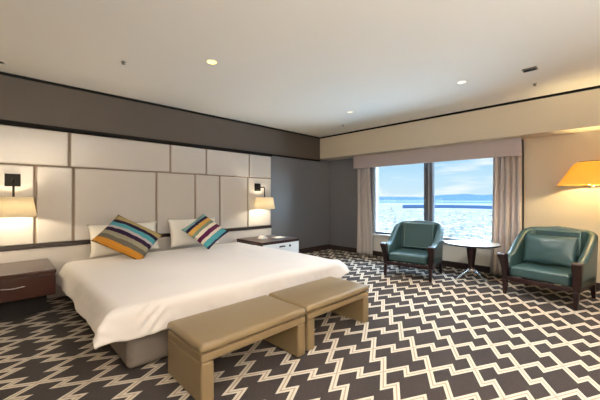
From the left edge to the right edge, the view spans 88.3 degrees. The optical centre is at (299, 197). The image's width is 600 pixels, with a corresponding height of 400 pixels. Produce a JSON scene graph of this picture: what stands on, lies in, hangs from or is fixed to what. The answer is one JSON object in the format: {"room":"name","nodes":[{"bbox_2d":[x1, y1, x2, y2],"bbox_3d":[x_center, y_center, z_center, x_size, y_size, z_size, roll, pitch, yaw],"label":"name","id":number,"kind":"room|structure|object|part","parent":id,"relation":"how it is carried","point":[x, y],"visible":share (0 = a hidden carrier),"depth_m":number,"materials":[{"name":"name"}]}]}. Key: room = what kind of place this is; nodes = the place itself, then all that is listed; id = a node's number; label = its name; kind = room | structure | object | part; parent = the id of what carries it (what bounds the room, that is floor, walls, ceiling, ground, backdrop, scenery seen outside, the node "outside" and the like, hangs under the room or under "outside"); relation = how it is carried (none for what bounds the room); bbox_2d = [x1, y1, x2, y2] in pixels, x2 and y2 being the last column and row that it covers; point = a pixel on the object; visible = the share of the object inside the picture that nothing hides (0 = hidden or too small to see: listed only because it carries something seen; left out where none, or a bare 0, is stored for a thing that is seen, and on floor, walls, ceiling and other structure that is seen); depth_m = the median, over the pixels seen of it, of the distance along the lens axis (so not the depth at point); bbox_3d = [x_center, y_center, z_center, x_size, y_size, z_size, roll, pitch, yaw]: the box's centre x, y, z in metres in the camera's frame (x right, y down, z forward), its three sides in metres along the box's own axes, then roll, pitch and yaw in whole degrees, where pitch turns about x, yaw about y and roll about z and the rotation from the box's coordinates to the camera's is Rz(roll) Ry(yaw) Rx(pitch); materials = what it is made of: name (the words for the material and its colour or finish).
{"room":"hotel room","nodes":[
{"label":"hotel room","id":0,"kind":"room"},
{"bbox_2d":[0,75,320,159],"bbox_3d":[-2.461,-1.194,4.670,8.260,0.556,0.065,0,0,-45],"label":"wall","id":1,"kind":"structure","parent":0,"point":[21,100],"depth_m":4.60,"materials":[{"name":"grey paint"}]},
{"bbox_2d":[0,71,319,138],"bbox_3d":[-2.464,-1.454,4.659,8.240,0.035,0.077,0,0,-45],"label":"trim","id":2,"kind":"structure","parent":1,"relation":"attached to","point":[1,73],"depth_m":4.58,"materials":[{"name":"black"}]},
{"bbox_2d":[50,156,329,298],"bbox_3d":[-2.369,-0.086,4.947,9.180,2.772,0.200,0,0,-45],"label":"wall","id":3,"kind":"structure","parent":0,"point":[300,189],"depth_m":7.20,"materials":[{"name":"paint"}]},
{"bbox_2d":[0,124,271,298],"bbox_3d":[-2.160,0.208,4.964,4.340,2.143,0.068,0,0,-45],"label":"headboard","id":4,"kind":"object","parent":3,"relation":"attached to","point":[75,181],"visible":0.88,"depth_m":4.38,"materials":[{"name":"beige leather"}]},
{"bbox_3d":[-3.489,0.088,3.631,0.549,0.967,0.030,0,0,-45],"label":"panel","id":5,"kind":"part","parent":4,"relation":"part of","materials":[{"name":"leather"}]},
{"bbox_2d":[0,173,36,217],"bbox_3d":[-3.265,-0.035,3.521,0.410,0.500,0.439,0,0,-45],"label":"wall sconce","id":6,"kind":"object","parent":4,"relation":"attached to","point":[10,207],"visible":1,"depth_m":3.44,"materials":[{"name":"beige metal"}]},
{"bbox_3d":[-3.412,-0.210,3.670,0.140,0.150,0.021,0,0,-45],"label":"wall plate","id":7,"kind":"part","parent":6,"relation":"part of","materials":[{"name":"black metal"}]},
{"bbox_3d":[-3.327,-0.100,3.583,0.022,0.241,0.226,0,0,-45],"label":"arm","id":8,"kind":"part","parent":6,"relation":"part of","materials":[{"name":"black metal"}]},
{"bbox_3d":[-3.255,0.103,3.511,0.410,0.226,0.410,0,0,-45],"label":"lamp shade","id":9,"kind":"part","parent":6,"relation":"part of","materials":[{"name":"fabric"}]},
{"bbox_3d":[-3.361,-0.634,3.758,0.871,0.447,0.030,0,0,-45],"label":"panel","id":10,"kind":"part","parent":4,"relation":"part of","materials":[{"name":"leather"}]},
{"bbox_3d":[-3.148,0.088,3.968,0.359,0.967,0.030,0,0,-45],"label":"panel","id":11,"kind":"part","parent":4,"relation":"part of","materials":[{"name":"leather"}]},
{"bbox_3d":[-2.634,0.088,4.475,1.034,0.967,0.030,0,0,-45],"label":"panel","id":12,"kind":"part","parent":4,"relation":"part of","materials":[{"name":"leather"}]},
{"bbox_3d":[-2.572,-0.634,4.537,1.294,0.447,0.030,0,0,-45],"label":"panel","id":13,"kind":"part","parent":4,"relation":"part of","materials":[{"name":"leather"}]},
{"bbox_3d":[-2.152,0.955,4.955,4.340,0.650,0.024,0,0,-45],"label":"panel","id":14,"kind":"part","parent":4,"relation":"part of","materials":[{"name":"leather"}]},
{"bbox_3d":[-2.029,0.088,5.072,0.614,0.967,0.030,0,0,-45],"label":"panel","id":15,"kind":"part","parent":4,"relation":"part of","materials":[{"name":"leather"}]},
{"bbox_3d":[-1.878,-0.634,5.221,0.603,0.447,0.030,0,0,-45],"label":"panel","id":16,"kind":"part","parent":4,"relation":"part of","materials":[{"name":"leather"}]},
{"bbox_3d":[-1.633,0.088,5.463,0.446,0.967,0.030,0,0,-45],"label":"panel","id":17,"kind":"part","parent":4,"relation":"part of","materials":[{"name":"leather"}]},
{"bbox_3d":[-1.329,-0.634,5.763,0.888,0.447,0.030,0,0,-45],"label":"panel","id":18,"kind":"part","parent":4,"relation":"part of","materials":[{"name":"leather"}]},
{"bbox_3d":[-1.247,0.088,5.844,0.586,0.967,0.030,0,0,-45],"label":"panel","id":19,"kind":"part","parent":4,"relation":"part of","materials":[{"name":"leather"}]},
{"bbox_3d":[-0.817,0.088,6.268,0.570,0.967,0.030,0,0,-45],"label":"panel","id":20,"kind":"part","parent":4,"relation":"part of","materials":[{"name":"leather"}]},
{"bbox_3d":[-0.805,-0.634,6.281,0.534,0.447,0.030,0,0,-45],"label":"panel","id":21,"kind":"part","parent":4,"relation":"part of","materials":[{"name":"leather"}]},
{"bbox_2d":[254,183,274,208],"bbox_3d":[-0.703,-0.035,6.050,0.410,0.500,0.439,0,0,-45],"label":"wall sconce","id":22,"kind":"object","parent":4,"relation":"attached to","point":[264,202],"visible":1,"depth_m":5.89,"materials":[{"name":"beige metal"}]},
{"bbox_3d":[-0.850,-0.210,6.199,0.140,0.150,0.021,0,0,-45],"label":"wall plate","id":23,"kind":"part","parent":22,"relation":"part of","materials":[{"name":"black metal"}]},
{"bbox_3d":[-0.693,0.103,6.040,0.410,0.226,0.410,0,0,-45],"label":"lamp shade","id":24,"kind":"part","parent":22,"relation":"part of","materials":[{"name":"fabric"}]},
{"bbox_2d":[0,119,319,160],"bbox_3d":[-2.464,-0.890,4.659,8.240,0.051,0.077,0,0,-45],"label":"trim","id":25,"kind":"structure","parent":3,"relation":"attached to","point":[4,122],"depth_m":4.52,"materials":[{"name":"black"}]},
{"bbox_2d":[298,244,329,253],"bbox_3d":[0.067,1.240,7.199,1.950,0.120,0.018,0,0,-45],"label":"baseboard","id":26,"kind":"structure","parent":3,"relation":"attached to","point":[322,247],"depth_m":7.47,"materials":[{"name":"black wood"}]},
{"bbox_2d":[0,0,599,136],"bbox_3d":[0.295,-1.547,2.248,9.180,0.150,7.785,0,0,-45],"label":"ceiling","id":27,"kind":"structure","parent":0,"point":[299,66],"depth_m":3.09,"materials":[{"name":"white paint"}]},
{"bbox_2d":[205,59,217,64],"bbox_3d":[-0.954,-1.467,3.344,0.132,0.008,0.132,0,0,-45],"label":"recessed light","id":28,"kind":"object","parent":27,"relation":"in","point":[209,61],"visible":1,"depth_m":3.34,"materials":[{"name":"white plastic"}]},
{"bbox_2d":[456,80,467,83],"bbox_3d":[2.055,-1.467,3.925,0.132,0.008,0.132,0,0,-45],"label":"recessed light","id":29,"kind":"object","parent":27,"relation":"in","point":[461,81],"visible":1,"depth_m":3.92,"materials":[{"name":"white plastic"}]},
{"bbox_2d":[522,66,537,72],"bbox_3d":[2.623,-1.462,3.527,0.100,0.017,0.136,0,0,-45],"label":"ceiling vent","id":30,"kind":"object","parent":27,"relation":"in","point":[534,67],"visible":1,"depth_m":3.51,"materials":[{"name":"brown plastic"}]},
{"bbox_2d":[0,249,599,399],"bbox_3d":[0.295,1.375,2.248,9.180,0.150,7.785,0,0,-45],"label":"floor","id":31,"kind":"structure","parent":0,"point":[445,338],"depth_m":2.58,"materials":[{"name":"carpet"}]},
{"bbox_2d":[0,259,56,320],"bbox_3d":[-3.198,1.032,3.293,0.870,0.535,0.840,0,0,-45],"label":"nightstand","id":32,"kind":"object","parent":31,"relation":"on","point":[25,286],"visible":1,"depth_m":3.28,"materials":[{"name":"brown wood"}]},
{"bbox_3d":[-2.855,0.899,3.074,0.192,0.026,0.045,0,0,-45],"label":"handle","id":33,"kind":"part","parent":32,"relation":"part of","materials":[{"name":"silver metal"}]},
{"bbox_3d":[-2.938,0.922,3.030,0.846,0.215,0.017,0,0,-45],"label":"drawer","id":34,"kind":"part","parent":32,"relation":"part of","materials":[{"name":"brown wood"}]},
{"bbox_2d":[110,329,168,368],"bbox_3d":[-1.298,1.065,3.981,2.355,0.440,2.490,0,0,-45],"label":"bed","id":35,"kind":"object","parent":31,"relation":"on","point":[134,353],"visible":0.09,"depth_m":2.37,"materials":[{"name":"fabric"}]},
{"bbox_2d":[87,225,119,257],"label":"pillow","id":36,"kind":"object","parent":35,"relation":"on","point":[97,249],"depth_m":4.09,"materials":[{"name":"white fabric"}]},
{"bbox_2d":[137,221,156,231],"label":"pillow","id":37,"kind":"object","parent":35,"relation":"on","point":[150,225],"depth_m":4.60,"materials":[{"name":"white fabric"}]},
{"bbox_2d":[150,241,159,249],"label":"pillow","id":38,"kind":"object","parent":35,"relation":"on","point":[155,246],"depth_m":4.58,"materials":[{"name":"white fabric"}]},
{"bbox_2d":[167,217,218,247],"bbox_3d":[-1.739,0.558,5.078,0.845,0.505,0.323,0,0,-44],"label":"pillow","id":39,"kind":"object","parent":35,"relation":"on","point":[179,238],"visible":0.47,"depth_m":4.86,"materials":[{"name":"white fabric"}]},
{"bbox_2d":[56,242,348,348],"bbox_3d":[-1.171,0.911,3.848,2.823,0.298,2.387,0,0,-45],"label":"duvet","id":40,"kind":"object","parent":35,"relation":"on","point":[121,298],"visible":0.98,"depth_m":3.00,"materials":[{"name":"white fabric"}]},
{"bbox_2d":[91,215,161,259],"bbox_3d":[-2.233,0.518,4.034,0.779,0.700,0.527,0,0,-9],"label":"throw cushion","id":41,"kind":"object","parent":40,"relation":"on","point":[129,238],"visible":1,"depth_m":3.95,"materials":[{"name":"multicoloured fabric"}]},
{"bbox_2d":[182,214,227,248],"bbox_3d":[-1.475,0.518,4.840,0.501,0.626,0.661,0,0,25],"label":"throw cushion","id":42,"kind":"object","parent":40,"relation":"on","point":[204,230],"visible":1,"depth_m":4.76,"materials":[{"name":"multicoloured fabric"}]},
{"bbox_2d":[167,295,305,399],"bbox_3d":[-0.467,1.101,2.426,0.941,0.394,0.546,0,0,-45],"label":"bench","id":43,"kind":"object","parent":31,"relation":"on","point":[194,341],"visible":1,"depth_m":2.21,"materials":[{"name":"beige leather"}]},
{"bbox_3d":[-0.764,1.167,2.133,0.090,0.263,0.530,0,0,-45],"label":"panel","id":44,"kind":"part","parent":43,"relation":"part of","materials":[{"name":"beige leather"}]},
{"bbox_3d":[-0.467,1.008,2.426,0.925,0.055,0.530,0,0,-45],"label":"seat rail","id":45,"kind":"part","parent":43,"relation":"part of","materials":[{"name":"beige leather"}]},
{"bbox_2d":[167,295,305,353],"bbox_3d":[-0.467,0.941,2.426,0.941,0.074,0.546,0,0,-45],"label":"seat cushion","id":46,"kind":"object","parent":43,"relation":"on","point":[214,331],"depth_m":2.27,"materials":[{"name":"beige leather"}]},
{"bbox_3d":[-0.170,1.167,2.720,0.090,0.263,0.530,0,0,-45],"label":"panel","id":47,"kind":"part","parent":43,"relation":"part of","materials":[{"name":"beige leather"}]},
{"bbox_2d":[237,235,298,252],"bbox_3d":[-0.588,1.032,5.812,0.870,0.535,0.842,0,0,-45],"label":"nightstand","id":48,"kind":"object","parent":31,"relation":"on","point":[291,244],"visible":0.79,"depth_m":5.64,"materials":[{"name":"white wood"}]},
{"bbox_2d":[257,235,267,238],"bbox_3d":[-0.698,0.733,5.775,0.138,0.060,0.140,0,0,-45],"label":"folded card","id":49,"kind":"object","parent":48,"relation":"on","point":[260,236],"visible":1,"depth_m":5.74,"materials":[{"name":"white paper"}]},
{"bbox_3d":[-0.329,0.922,5.550,0.846,0.215,0.017,0,0,-45],"label":"drawer","id":50,"kind":"part","parent":48,"relation":"part of","materials":[{"name":"white paint"}]},
{"bbox_2d":[268,276,368,350],"bbox_3d":[0.209,1.101,3.116,0.941,0.394,0.546,0,0,-45],"label":"bench","id":51,"kind":"object","parent":31,"relation":"on","point":[346,298],"visible":0.8,"depth_m":2.99,"materials":[{"name":"beige leather"}]},
{"bbox_3d":[-0.088,1.167,2.822,0.090,0.263,0.530,0,0,-45],"label":"panel","id":52,"kind":"part","parent":51,"relation":"part of","materials":[{"name":"beige leather"}]},
{"bbox_2d":[268,276,368,312],"bbox_3d":[0.209,0.941,3.116,0.941,0.074,0.546,0,0,-45],"label":"seat cushion","id":53,"kind":"object","parent":51,"relation":"on","point":[319,295],"depth_m":2.97,"materials":[{"name":"beige leather"}]},
{"bbox_3d":[0.209,1.008,3.116,0.925,0.055,0.530,0,0,-45],"label":"seat rail","id":54,"kind":"part","parent":51,"relation":"part of","materials":[{"name":"beige leather"}]},
{"bbox_3d":[0.507,1.167,3.409,0.090,0.263,0.530,0,0,-45],"label":"panel","id":55,"kind":"part","parent":51,"relation":"part of","materials":[{"name":"beige leather"}]},
{"bbox_2d":[357,168,372,255],"bbox_3d":[1.461,0.292,7.024,0.092,1.986,0.435,0,0,-45],"label":"curtain","id":56,"kind":"object","parent":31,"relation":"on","point":[364,208],"visible":0.98,"depth_m":7.03,"materials":[{"name":"fabric"}]},
{"bbox_2d":[380,220,442,282],"bbox_3d":[1.939,0.850,5.265,0.855,0.900,0.907,0,0,36],"label":"armchair","id":57,"kind":"object","parent":31,"relation":"on","point":[420,242],"visible":1,"depth_m":5.26,"materials":[{"name":"teal leather"}]},
{"bbox_3d":[1.405,0.926,5.174,0.103,0.355,0.127,0,0,36],"label":"arm post","id":58,"kind":"part","parent":57,"relation":"part of","materials":[{"name":"brown wood"}]},
{"bbox_3d":[1.436,1.202,5.185,0.053,0.196,0.062,0,0,36],"label":"leg","id":59,"kind":"part","parent":57,"relation":"part of","materials":[{"name":"brown wood"}]},
{"bbox_2d":[389,248,427,264],"bbox_3d":[1.905,0.982,5.220,0.610,0.139,0.644,0,0,36],"label":"seat cushion","id":60,"kind":"object","parent":57,"relation":"on","point":[414,256],"depth_m":5.04,"materials":[{"name":"teal leather"}]},
{"bbox_3d":[1.916,1.079,5.234,0.781,0.052,0.739,0,0,36],"label":"seat frame","id":61,"kind":"part","parent":57,"relation":"part of","materials":[{"name":"brown wood"}]},
{"bbox_2d":[404,222,433,249],"bbox_3d":[2.111,0.675,5.498,0.503,0.455,0.126,0,0,36],"label":"cushion","id":62,"kind":"object","parent":57,"relation":"on","point":[417,235],"depth_m":5.48,"materials":[{"name":"teal leather"}]},
{"bbox_3d":[2.012,1.202,4.761,0.053,0.196,0.062,0,0,36],"label":"leg","id":63,"kind":"part","parent":57,"relation":"part of","materials":[{"name":"brown wood"}]},
{"bbox_3d":[2.010,0.926,4.728,0.103,0.355,0.127,0,0,36],"label":"arm post","id":64,"kind":"part","parent":57,"relation":"part of","materials":[{"name":"brown wood"}]},
{"bbox_2d":[444,240,500,282],"bbox_3d":[2.776,1.015,5.003,0.808,0.570,0.808,0,0,-45],"label":"round table","id":65,"kind":"object","parent":31,"relation":"on","point":[471,246],"visible":1,"depth_m":4.95,"materials":[{"name":"white laminate"}]},
{"bbox_3d":[2.615,1.229,4.955,0.285,0.143,0.037,0,0,-17],"label":"leg","id":66,"kind":"part","parent":65,"relation":"part of","materials":[{"name":"silver metal"}]},
{"bbox_3d":[2.824,1.229,4.845,0.158,0.143,0.259,0,0,-45],"label":"leg","id":67,"kind":"part","parent":65,"relation":"part of","materials":[{"name":"silver metal"}]},
{"bbox_2d":[490,155,521,277],"bbox_3d":[3.379,0.293,5.083,0.094,1.986,0.453,0,0,-45],"label":"curtain","id":68,"kind":"object","parent":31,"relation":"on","point":[507,171],"visible":0.8,"depth_m":5.09,"materials":[{"name":"fabric"}]},
{"bbox_2d":[497,226,597,310],"bbox_3d":[3.307,0.850,4.108,0.924,0.900,0.887,0,0,-35],"label":"armchair","id":69,"kind":"object","parent":31,"relation":"on","point":[582,274],"visible":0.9,"depth_m":3.97,"materials":[{"name":"teal leather"}]},
{"bbox_3d":[2.758,0.926,4.203,0.129,0.355,0.107,0,0,-35],"label":"arm post","id":70,"kind":"part","parent":69,"relation":"part of","materials":[{"name":"brown wood"}]},
{"bbox_3d":[2.792,1.202,4.203,0.063,0.196,0.055,0,0,-35],"label":"leg","id":71,"kind":"part","parent":69,"relation":"part of","materials":[{"name":"brown wood"}]},
{"bbox_2d":[510,262,570,285],"bbox_3d":[3.259,0.982,4.075,0.655,0.139,0.633,0,0,-35],"label":"seat cushion","id":72,"kind":"object","parent":69,"relation":"on","point":[554,274],"depth_m":3.93,"materials":[{"name":"teal leather"}]},
{"bbox_3d":[3.274,1.079,4.085,0.753,0.052,0.810,0,0,-35],"label":"seat frame","id":73,"kind":"part","parent":69,"relation":"part of","materials":[{"name":"brown wood"}]},
{"bbox_2d":[522,233,578,267],"bbox_3d":[3.329,0.698,4.129,0.266,0.428,0.580,0,0,-36],"label":"lumbar cushion","id":74,"kind":"object","parent":69,"relation":"on","point":[551,250],"visible":0.98,"depth_m":4.07,"materials":[{"name":"teal leather"}]},
{"bbox_2d":[535,229,581,261],"bbox_3d":[3.549,0.675,4.275,0.128,0.455,0.522,0,0,-35],"label":"cushion","id":75,"kind":"object","parent":69,"relation":"on","point":[576,233],"depth_m":4.20,"materials":[{"name":"teal leather"}]},
{"bbox_3d":[3.214,1.202,3.593,0.063,0.196,0.055,0,0,-35],"label":"leg","id":76,"kind":"part","parent":69,"relation":"part of","materials":[{"name":"brown wood"}]},
{"bbox_3d":[3.201,0.926,3.561,0.129,0.355,0.107,0,0,-35],"label":"arm post","id":77,"kind":"part","parent":69,"relation":"part of","materials":[{"name":"brown wood"}]},
{"bbox_3d":[3.780,1.202,3.984,0.104,0.196,0.055,0,0,-35],"label":"leg","id":78,"kind":"part","parent":69,"relation":"part of","materials":[{"name":"brown wood"}]},
{"bbox_2d":[557,160,599,187],"bbox_3d":[4.004,0.407,3.958,0.664,1.785,1.102,0,0,-45],"label":"floor lamp","id":79,"kind":"object","parent":31,"relation":"on","point":[583,173],"visible":1,"depth_m":4.00,"materials":[{"name":"orange fabric"}]},
{"bbox_2d":[330,139,523,247],"bbox_3d":[2.296,-0.086,6.542,0.300,2.772,4.085,0,0,-45],"label":"wall","id":80,"kind":"structure","parent":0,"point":[343,178],"depth_m":7.51,"materials":[{"name":"paint"}]},
{"bbox_2d":[372,162,490,241],"bbox_3d":[2.529,-0.030,6.157,0.190,1.740,2.450,0,0,-45],"label":"window","id":81,"kind":"structure","parent":80,"relation":"attached to","point":[429,168],"depth_m":6.16,"materials":[{"name":"grey metal"}]},
{"bbox_3d":[2.564,-0.045,6.192,0.090,1.710,2.450,0,0,-45],"label":"frame","id":82,"kind":"part","parent":81,"relation":"part of","materials":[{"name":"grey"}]},
{"bbox_3d":[2.131,-0.037,6.629,0.008,1.605,1.120,0,0,-45],"label":"pane","id":83,"kind":"part","parent":81,"relation":"part of","materials":[{"name":"clear glass"}]},
{"bbox_3d":[2.495,0.825,6.123,0.095,0.030,2.446,0,0,-45],"label":"sill","id":84,"kind":"part","parent":81,"relation":"part of","materials":[{"name":"white paint"}]},
{"bbox_3d":[2.564,0.787,6.192,0.090,0.045,2.350,0,0,-45],"label":"rail","id":85,"kind":"part","parent":81,"relation":"part of","materials":[{"name":"grey metal"}]},
{"bbox_2d":[330,245,599,290],"bbox_3d":[3.321,1.245,5.235,0.078,0.110,7.385,0,0,-45],"label":"baseboard","id":86,"kind":"structure","parent":80,"relation":"attached to","point":[486,269],"depth_m":5.74,"materials":[{"name":"black wood"}]},
{"bbox_2d":[372,235,490,266],"bbox_3d":[2.603,1.070,6.231,0.300,0.460,2.450,0,0,-45],"label":"wall","id":87,"kind":"structure","parent":0,"point":[450,253],"depth_m":5.70,"materials":[{"name":"white paint"}]},
{"bbox_2d":[320,88,599,160],"bbox_3d":[3.199,-1.208,5.115,0.460,0.527,7.385,0,0,-45],"label":"wall","id":88,"kind":"structure","parent":0,"point":[576,112],"depth_m":5.04,"materials":[{"name":"beige paint"}]},
{"bbox_2d":[353,138,521,168],"bbox_3d":[2.349,-0.804,5.969,0.020,0.278,3.185,0,0,-45],"label":"curtain valance","id":89,"kind":"object","parent":88,"relation":"attached to","point":[506,147],"visible":1,"depth_m":5.64,"materials":[{"name":"grey fabric"}]},
{"bbox_2d":[320,85,599,138],"bbox_3d":[3.053,-1.454,4.925,0.014,0.035,7.320,0,0,-45],"label":"trim","id":90,"kind":"structure","parent":88,"relation":"attached to","point":[593,87],"depth_m":5.03,"materials":[{"name":"black"}]},
{"bbox_2d":[524,130,599,282],"bbox_3d":[4.939,-0.086,3.822,0.360,2.772,3.500,0,0,-45],"label":"wall","id":91,"kind":"structure","parent":0,"point":[547,159],"depth_m":4.64,"materials":[{"name":"beige paint"}]},
{"label":"outside","id":92,"kind":"structure","parent":0,"visible":0},
{"bbox_2d":[379,201,492,202],"bbox_3d":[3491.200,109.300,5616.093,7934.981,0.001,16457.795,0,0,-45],"label":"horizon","id":93,"kind":"object","parent":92,"point":[379,201],"visible":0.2,"depth_m":7187.41,"materials":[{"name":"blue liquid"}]},
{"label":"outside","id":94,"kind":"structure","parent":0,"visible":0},
{"bbox_2d":[379,201,492,240],"bbox_3d":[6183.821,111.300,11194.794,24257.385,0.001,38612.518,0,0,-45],"label":"sea","id":95,"kind":"structure","parent":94,"point":[382,206],"depth_m":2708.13,"materials":[{"name":"white liquid"}]},
{"bbox_2d":[379,194,492,200],"bbox_3d":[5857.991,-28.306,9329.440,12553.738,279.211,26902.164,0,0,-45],"label":"hills","id":96,"kind":"structure","parent":95,"relation":"on","point":[454,197],"depth_m":8883.94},
{"bbox_2d":[403,205,491,208],"bbox_3d":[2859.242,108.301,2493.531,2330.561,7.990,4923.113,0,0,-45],"label":"breakwater","id":97,"kind":"object","parent":95,"relation":"on","point":[404,206],"visible":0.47,"depth_m":3833.55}
]}

